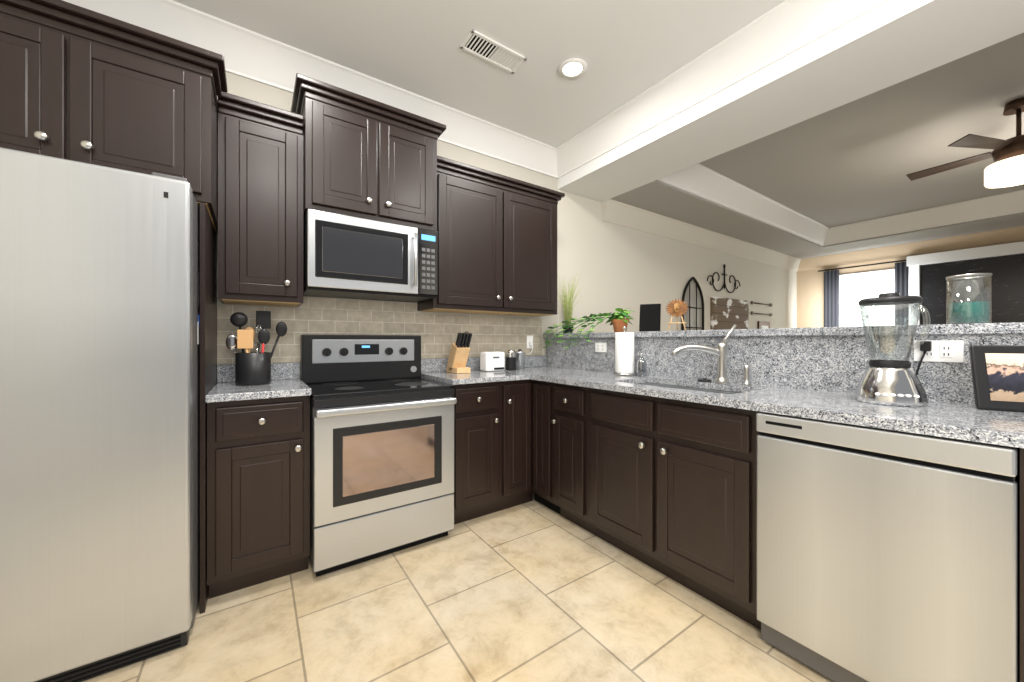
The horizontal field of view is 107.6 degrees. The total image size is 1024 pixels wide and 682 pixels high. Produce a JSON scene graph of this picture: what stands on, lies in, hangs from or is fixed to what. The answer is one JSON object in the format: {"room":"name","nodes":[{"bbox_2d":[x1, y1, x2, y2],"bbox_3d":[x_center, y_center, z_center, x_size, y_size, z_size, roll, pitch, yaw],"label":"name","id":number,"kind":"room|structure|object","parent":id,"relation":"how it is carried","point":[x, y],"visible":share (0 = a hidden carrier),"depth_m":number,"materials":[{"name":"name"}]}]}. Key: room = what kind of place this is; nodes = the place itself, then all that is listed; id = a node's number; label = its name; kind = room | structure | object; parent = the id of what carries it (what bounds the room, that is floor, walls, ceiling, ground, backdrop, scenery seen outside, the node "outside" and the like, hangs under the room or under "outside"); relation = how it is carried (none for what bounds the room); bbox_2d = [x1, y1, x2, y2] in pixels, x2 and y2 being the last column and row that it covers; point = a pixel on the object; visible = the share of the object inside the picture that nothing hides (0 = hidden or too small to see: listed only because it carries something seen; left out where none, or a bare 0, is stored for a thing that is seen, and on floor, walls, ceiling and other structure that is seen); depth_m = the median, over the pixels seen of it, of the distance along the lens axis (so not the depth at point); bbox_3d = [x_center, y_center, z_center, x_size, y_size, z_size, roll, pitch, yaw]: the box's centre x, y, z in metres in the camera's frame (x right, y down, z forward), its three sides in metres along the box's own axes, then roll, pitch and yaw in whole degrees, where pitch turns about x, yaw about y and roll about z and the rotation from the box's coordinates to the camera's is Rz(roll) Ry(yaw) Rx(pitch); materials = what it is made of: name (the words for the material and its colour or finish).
{"room":"kitchen","nodes":[
{"label":"kitchen","id":0,"kind":"room"},
{"bbox_2d":[82,493,833,681],"bbox_3d":[2.536,1.235,2.553,9.490,0.100,4.320,0,0,-34],"label":"floor","id":1,"kind":"structure","parent":0,"point":[533,591],"depth_m":1.57,"materials":[{"name":"beige tile"}]},
{"bbox_2d":[0,147,199,681],"bbox_3d":[-1.796,0.279,1.507,0.857,1.812,0.857,0,0,-34],"label":"refrigerator","id":2,"kind":"object","parent":1,"relation":"on","point":[99,420],"visible":0.94,"depth_m":1.30,"materials":[{"name":"grey metal"}]},
{"bbox_2d":[207,395,309,598],"bbox_3d":[-1.335,0.728,1.994,0.404,0.915,0.625,0,0,-34],"label":"base cabinet","id":3,"kind":"object","parent":1,"relation":"on","point":[258,491],"visible":1,"depth_m":1.76,"materials":[{"name":"black wood"}]},
{"bbox_2d":[301,334,456,576],"bbox_3d":[-0.824,0.573,2.284,0.756,1.225,0.692,0,0,-34],"label":"range oven","id":4,"kind":"object","parent":1,"relation":"on","point":[381,447],"visible":0.98,"depth_m":2.05,"materials":[{"name":"grey metal"}]},
{"bbox_2d":[451,380,526,524],"bbox_3d":[-0.283,0.728,2.731,0.630,0.915,0.596,0,0,-34],"label":"base cabinet","id":5,"kind":"object","parent":1,"relation":"on","point":[490,418],"depth_m":2.47,"materials":[{"name":"black wood"}]},
{"bbox_2d":[421,357,528,384],"bbox_3d":[-0.302,0.202,2.701,0.568,0.134,0.625,0,0,-34],"label":"countertop","id":6,"kind":"structure","parent":5,"relation":"on","point":[432,369],"depth_m":2.71,"materials":[{"name":"grey stone"}]},
{"bbox_2d":[447,331,471,373],"bbox_3d":[-0.384,0.081,2.772,0.116,0.305,0.222,0,0,-34],"label":"knife block","id":7,"kind":"object","parent":6,"relation":"on","point":[458,355],"visible":1,"depth_m":2.73,"materials":[{"name":"brown wood"}]},
{"bbox_2d":[480,352,504,370],"bbox_3d":[-0.153,0.159,2.942,0.170,0.148,0.113,0,0,-34],"label":"appliance","id":8,"kind":"object","parent":6,"relation":"on","point":[492,361],"visible":1,"depth_m":2.89,"materials":[{"name":"white plastic"}]},
{"bbox_2d":[527,379,760,629],"bbox_3d":[0.618,0.728,2.470,0.622,0.915,2.044,0,0,-34],"label":"base cabinet","id":9,"kind":"object","parent":1,"relation":"on","point":[666,487],"depth_m":1.83,"materials":[{"name":"black wood"}]},
{"bbox_2d":[505,322,1023,447],"bbox_3d":[1.149,0.102,1.985,1.020,0.334,3.447,0,0,-34],"label":"countertop","id":10,"kind":"structure","parent":9,"relation":"on","point":[817,373],"depth_m":1.74,"materials":[{"name":"grey stone"}]},
{"bbox_2d":[506,350,515,369],"bbox_3d":[-0.008,0.152,3.030,0.088,0.164,0.088,0,0,-34],"label":"coffee grinder","id":11,"kind":"object","parent":10,"relation":"on","point":[510,359],"visible":1,"depth_m":3.00,"materials":[{"name":"black plastic"}]},
{"bbox_2d":[516,349,524,368],"bbox_3d":[0.065,0.150,3.128,0.086,0.167,0.086,0,0,-34],"label":"steel canister","id":12,"kind":"object","parent":10,"relation":"on","point":[520,359],"visible":0.9,"depth_m":3.09,"materials":[{"name":"silver metal"}]},
{"bbox_2d":[557,275,580,332],"bbox_3d":[0.512,-0.354,3.489,0.265,0.576,0.282,0,0,-34],"label":"potted plant","id":13,"kind":"object","parent":10,"relation":"on","point":[568,308],"visible":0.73,"depth_m":3.46,"materials":[{"name":"green plant"}]},
{"bbox_2d":[542,308,633,348],"bbox_3d":[0.632,-0.100,3.142,0.454,0.331,0.727,0,0,-34],"label":"potted plant","id":14,"kind":"object","parent":10,"relation":"on","point":[618,321],"visible":1,"depth_m":3.00,"materials":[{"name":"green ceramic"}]},
{"bbox_2d":[614,326,635,375],"bbox_3d":[0.782,0.066,2.601,0.150,0.336,0.150,0,0,-34],"label":"paper towel holder","id":15,"kind":"object","parent":10,"relation":"on","point":[624,353],"visible":1,"depth_m":2.55,"materials":[{"name":"white paper"}]},
{"bbox_2d":[637,352,646,375],"bbox_3d":[0.864,0.154,2.506,0.076,0.159,0.064,0,0,-34],"label":"soap dispenser","id":16,"kind":"object","parent":10,"relation":"on","point":[641,366],"visible":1,"depth_m":2.49,"materials":[{"name":"silver metal"}]},
{"bbox_2d":[639,304,660,331],"bbox_3d":[1.050,-0.174,2.845,0.150,0.214,0.109,0,0,26],"label":"chalkboard","id":17,"kind":"object","parent":10,"relation":"on","point":[650,318],"visible":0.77,"depth_m":2.82,"materials":[{"name":"black"}]},
{"bbox_2d":[665,299,688,330],"bbox_3d":[1.167,-0.187,2.646,0.132,0.228,0.141,0,0,-34],"label":"easel","id":18,"kind":"object","parent":10,"relation":"on","point":[677,308],"visible":0.98,"depth_m":2.63,"materials":[{"name":"brown wood"}]},
{"bbox_2d":[641,383,737,394],"bbox_3d":[0.923,0.365,2.032,0.374,0.189,0.674,0,0,-34],"label":"sink basin","id":19,"kind":"object","parent":10,"relation":"in","point":[695,389],"visible":0.08,"depth_m":2.18,"materials":[{"name":"silver metal"}]},
{"bbox_2d":[698,378,711,381],"bbox_3d":[1.115,0.225,2.168,0.072,0.019,0.072,0,0,-34],"label":"stopper","id":20,"kind":"object","parent":10,"relation":"on","point":[704,380],"visible":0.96,"depth_m":2.15,"materials":[{"name":"black plastic"}]},
{"bbox_2d":[671,324,751,384],"bbox_3d":[1.087,0.071,2.056,0.247,0.326,0.329,0,0,-34],"label":"kitchen faucet","id":21,"kind":"object","parent":10,"relation":"on","point":[721,351],"visible":1,"depth_m":2.06,"materials":[{"name":"silver metal"}]},
{"bbox_2d":[855,292,930,406],"bbox_3d":[1.433,0.025,1.416,0.214,0.417,0.212,0,0,-34],"label":"blender","id":22,"kind":"object","parent":10,"relation":"on","point":[891,382],"visible":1,"depth_m":1.38,"materials":[{"name":"silver metal"}]},
{"bbox_2d":[916,341,931,374],"bbox_3d":[1.592,0.111,1.485,0.117,0.222,0.083,0,0,-34],"label":"plug","id":23,"kind":"object","parent":22,"relation":"attached to","point":[925,346],"visible":0.52,"depth_m":1.49,"materials":[{"name":"black plastic"}]},
{"bbox_2d":[946,273,991,323],"bbox_3d":[1.908,-0.170,1.566,0.124,0.208,0.124,0,0,-34],"label":"hurricane vase","id":24,"kind":"object","parent":10,"relation":"on","point":[969,312],"visible":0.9,"depth_m":1.54,"materials":[{"name":"teal"}]},
{"bbox_2d":[969,345,1023,411],"bbox_3d":[1.732,0.125,1.256,0.260,0.219,0.116,0,0,34],"label":"framed picture","id":25,"kind":"object","parent":10,"relation":"on","point":[997,371],"visible":1,"depth_m":1.27,"materials":[{"name":"black plastic"}]},
{"bbox_2d":[756,412,1019,681],"bbox_3d":[1.360,0.730,1.369,0.608,0.911,0.602,0,0,-34],"label":"dishwasher","id":26,"kind":"object","parent":1,"relation":"on","point":[885,555],"visible":1,"depth_m":1.15,"materials":[{"name":"grey metal"}]},
{"bbox_2d":[1020,448,1023,681],"bbox_3d":[1.562,0.728,1.113,0.596,0.915,0.042,0,0,-34],"label":"base cabinet","id":27,"kind":"object","parent":1,"relation":"on","point":[1021,449],"depth_m":0.96,"materials":[{"name":"black"}]},
{"bbox_2d":[173,0,784,147],"bbox_3d":[0.105,-1.780,0.890,3.600,0.070,4.320,0,0,-34],"label":"ceiling","id":28,"kind":"structure","parent":0,"point":[626,51],"depth_m":2.18,"materials":[{"name":"white paint"}]},
{"bbox_2d":[460,29,526,73],"bbox_3d":[-0.109,-1.738,2.262,0.385,0.011,0.155,0,0,-34],"label":"ceiling vent","id":29,"kind":"object","parent":28,"relation":"in","point":[485,48],"visible":1,"depth_m":2.25,"materials":[{"name":"white metal"}]},
{"bbox_2d":[558,58,586,79],"bbox_3d":[0.387,-1.738,2.392,0.184,0.011,0.184,0,0,-34],"label":"recessed light","id":30,"kind":"object","parent":28,"relation":"in","point":[572,68],"visible":0.98,"depth_m":2.39,"materials":[{"name":"white"}]},
{"bbox_2d":[217,72,796,378],"bbox_3d":[1.361,-0.315,4.271,9.490,3.000,0.158,0,0,-34],"label":"wall","id":31,"kind":"structure","parent":0,"point":[614,266],"depth_m":4.22,"materials":[{"name":"beige paint"}]},
{"bbox_2d":[0,0,227,613],"bbox_3d":[-1.826,-0.032,1.640,0.934,2.433,0.655,0,0,-34],"label":"upper cabinet","id":32,"kind":"object","parent":31,"relation":"attached to","point":[81,84],"visible":0.83,"depth_m":1.48,"materials":[{"name":"brown wood"}]},
{"bbox_2d":[205,362,310,402],"bbox_3d":[-1.336,0.202,1.995,0.408,0.134,0.625,0,0,-34],"label":"countertop","id":33,"kind":"structure","parent":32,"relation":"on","point":[285,381],"depth_m":1.89,"materials":[{"name":"grey stone"}]},
{"bbox_2d":[226,311,286,385],"bbox_3d":[-1.391,0.032,2.048,0.281,0.404,0.160,0,0,-34],"label":"utensil crock","id":34,"kind":"object","parent":33,"relation":"on","point":[252,368],"visible":1,"depth_m":1.99,"materials":[{"name":"black ceramic"}]},
{"bbox_2d":[218,92,303,306],"bbox_3d":[-1.405,-0.730,2.110,0.380,1.037,0.355,0,0,-34],"label":"upper cabinet","id":35,"kind":"object","parent":31,"relation":"attached to","point":[260,204],"visible":0.94,"depth_m":1.98,"materials":[{"name":"brown wood"}]},
{"bbox_2d":[63,0,554,175],"bbox_3d":[-0.955,-1.650,2.546,3.120,0.190,0.150,0,0,-34],"label":"crown molding","id":36,"kind":"structure","parent":31,"relation":"attached to","point":[248,54],"depth_m":2.28,"materials":[{"name":"white paint"}]},
{"bbox_2d":[291,73,445,230],"bbox_3d":[-0.908,-1.077,2.407,0.864,0.702,0.425,0,0,-34],"label":"upper cabinet","id":37,"kind":"object","parent":31,"relation":"attached to","point":[367,158],"visible":0.92,"depth_m":2.22,"materials":[{"name":"brown wood"}]},
{"bbox_2d":[303,209,437,302],"bbox_3d":[-0.899,-0.504,2.394,0.756,0.438,0.457,0,0,-34],"label":"over-the-range microwave","id":38,"kind":"object","parent":37,"relation":"attached to","point":[347,257],"visible":0.96,"depth_m":2.21,"materials":[{"name":"silver plastic"}]},
{"bbox_2d":[217,297,541,363],"bbox_3d":[-0.702,-0.074,2.801,2.365,0.413,0.010,0,0,-34],"label":"tile backsplash","id":39,"kind":"structure","parent":31,"relation":"attached to","point":[438,333],"depth_m":2.63,"materials":[{"name":"beige tile"}]},
{"bbox_2d":[526,335,532,354],"bbox_3d":[0.163,0.036,3.356,0.101,0.172,0.050,0,0,-34],"label":"outlet","id":40,"kind":"object","parent":39,"relation":"attached to","point":[529,341],"visible":1,"depth_m":3.37,"materials":[{"name":"white plastic"}]},
{"bbox_2d":[417,155,564,316],"bbox_3d":[-0.129,-0.735,2.982,1.160,1.027,0.355,0,0,-34],"label":"upper cabinet","id":41,"kind":"object","parent":31,"relation":"attached to","point":[497,243],"visible":0.94,"depth_m":2.81,"materials":[{"name":"brown wood"}]},
{"bbox_2d":[601,199,800,270],"bbox_3d":[3.097,-1.365,5.347,5.170,0.200,0.100,0,0,-34],"label":"crown molding","id":42,"kind":"structure","parent":31,"relation":"attached to","point":[612,211],"depth_m":4.75,"materials":[{"name":"white paint"}]},
{"bbox_2d":[551,0,889,178],"bbox_3d":[1.563,-1.650,1.815,0.150,0.190,4.200,0,0,-34],"label":"crown molding","id":43,"kind":"structure","parent":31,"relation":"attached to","point":[780,31],"depth_m":2.27,"materials":[{"name":"white paint"}]},
{"bbox_2d":[558,0,1023,201],"bbox_3d":[1.872,-1.635,2.026,0.600,0.360,4.200,0,0,-34],"label":"soffit","id":44,"kind":"structure","parent":0,"point":[887,44],"depth_m":2.12,"materials":[{"name":"white paint"}]},
{"bbox_2d":[611,33,1023,258],"bbox_3d":[4.254,-1.640,3.654,5.170,0.350,4.200,0,0,-34],"label":"ceiling","id":45,"kind":"structure","parent":0,"point":[857,160],"depth_m":3.60,"materials":[{"name":"grey paint"}]},
{"bbox_2d":[658,163,832,245],"bbox_3d":[3.104,-1.600,4.583,4.320,0.230,0.130,0,0,-34],"label":"ceiling tray side","id":46,"kind":"structure","parent":45,"relation":"attached to","point":[704,182],"depth_m":4.27,"materials":[{"name":"white paint"}]},
{"bbox_2d":[833,190,1023,243],"bbox_3d":[5.852,-1.600,4.275,0.130,0.230,3.420,0,0,-34],"label":"crown molding","id":47,"kind":"structure","parent":45,"relation":"attached to","point":[1009,203],"depth_m":4.83,"materials":[{"name":"white paint"}]},
{"bbox_2d":[906,97,1023,187],"bbox_3d":[3.625,-1.435,2.709,1.094,0.560,1.076,0,0,-34],"label":"ceiling fan","id":48,"kind":"object","parent":45,"relation":"hanging from","point":[1005,168],"visible":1,"depth_m":2.67,"materials":[{"name":"brown wood"}]},
{"bbox_2d":[797,258,906,327],"bbox_3d":[6.437,-0.315,5.147,0.120,3.000,4.200,0,0,-34],"label":"wall","id":49,"kind":"structure","parent":0,"point":[810,298],"depth_m":6.62,"materials":[{"name":"beige paint"}]},
{"bbox_2d":[839,269,894,326],"bbox_3d":[5.766,-0.415,6.075,0.160,1.400,0.870,0,0,-34],"label":"window","id":50,"kind":"structure","parent":49,"relation":"in","point":[856,293],"depth_m":6.16,"materials":[{"name":"white glass"}]},
{"bbox_2d":[818,259,908,326],"bbox_3d":[5.672,-0.046,6.011,0.033,2.362,1.230,0,0,-34],"label":"panels","id":51,"kind":"object","parent":50,"relation":"hanging from","point":[831,298],"visible":0.25,"depth_m":6.30,"materials":[{"name":"grey fabric"}]},
{"bbox_2d":[801,226,1023,270],"bbox_3d":[6.380,-1.365,5.036,0.100,0.200,4.080,0,0,-34],"label":"crown molding","id":52,"kind":"structure","parent":49,"relation":"attached to","point":[1014,234],"depth_m":5.55,"materials":[{"name":"white paint"}]},
{"bbox_2d":[907,241,1023,324],"bbox_3d":[6.400,-0.040,4.988,0.119,2.450,1.580,0,0,-34],"label":"trim","id":53,"kind":"structure","parent":49,"relation":"attached to","point":[915,263],"depth_m":5.27,"materials":[{"name":"white"}]},
{"bbox_2d":[921,254,1023,324],"bbox_3d":[6.402,0.035,5.038,0.059,2.300,1.220,0,0,-34],"label":"television","id":54,"kind":"object","parent":49,"relation":"attached to","point":[1007,272],"visible":0.33,"depth_m":5.02,"materials":[{"name":"black plastic"}]},
{"bbox_3d":[1.341,0.582,2.148,0.140,1.206,3.400,0,0,-34],"label":"wall","id":55,"kind":"structure","parent":0,"visible":0},
{"bbox_2d":[595,343,606,351],"bbox_3d":[0.691,0.050,2.914,0.008,0.075,0.115,0,0,-34],"label":"electrical outlet plate","id":56,"kind":"object","parent":55,"relation":"attached to","point":[600,347],"visible":1,"depth_m":2.91,"materials":[{"name":"white plastic"}]},
{"bbox_2d":[914,340,963,362],"bbox_3d":[1.675,0.040,1.474,0.008,0.085,0.130,0,0,-34],"label":"electrical outlet plate","id":57,"kind":"object","parent":55,"relation":"attached to","point":[947,351],"visible":0.75,"depth_m":1.46,"materials":[{"name":"white plastic"}]}
]}

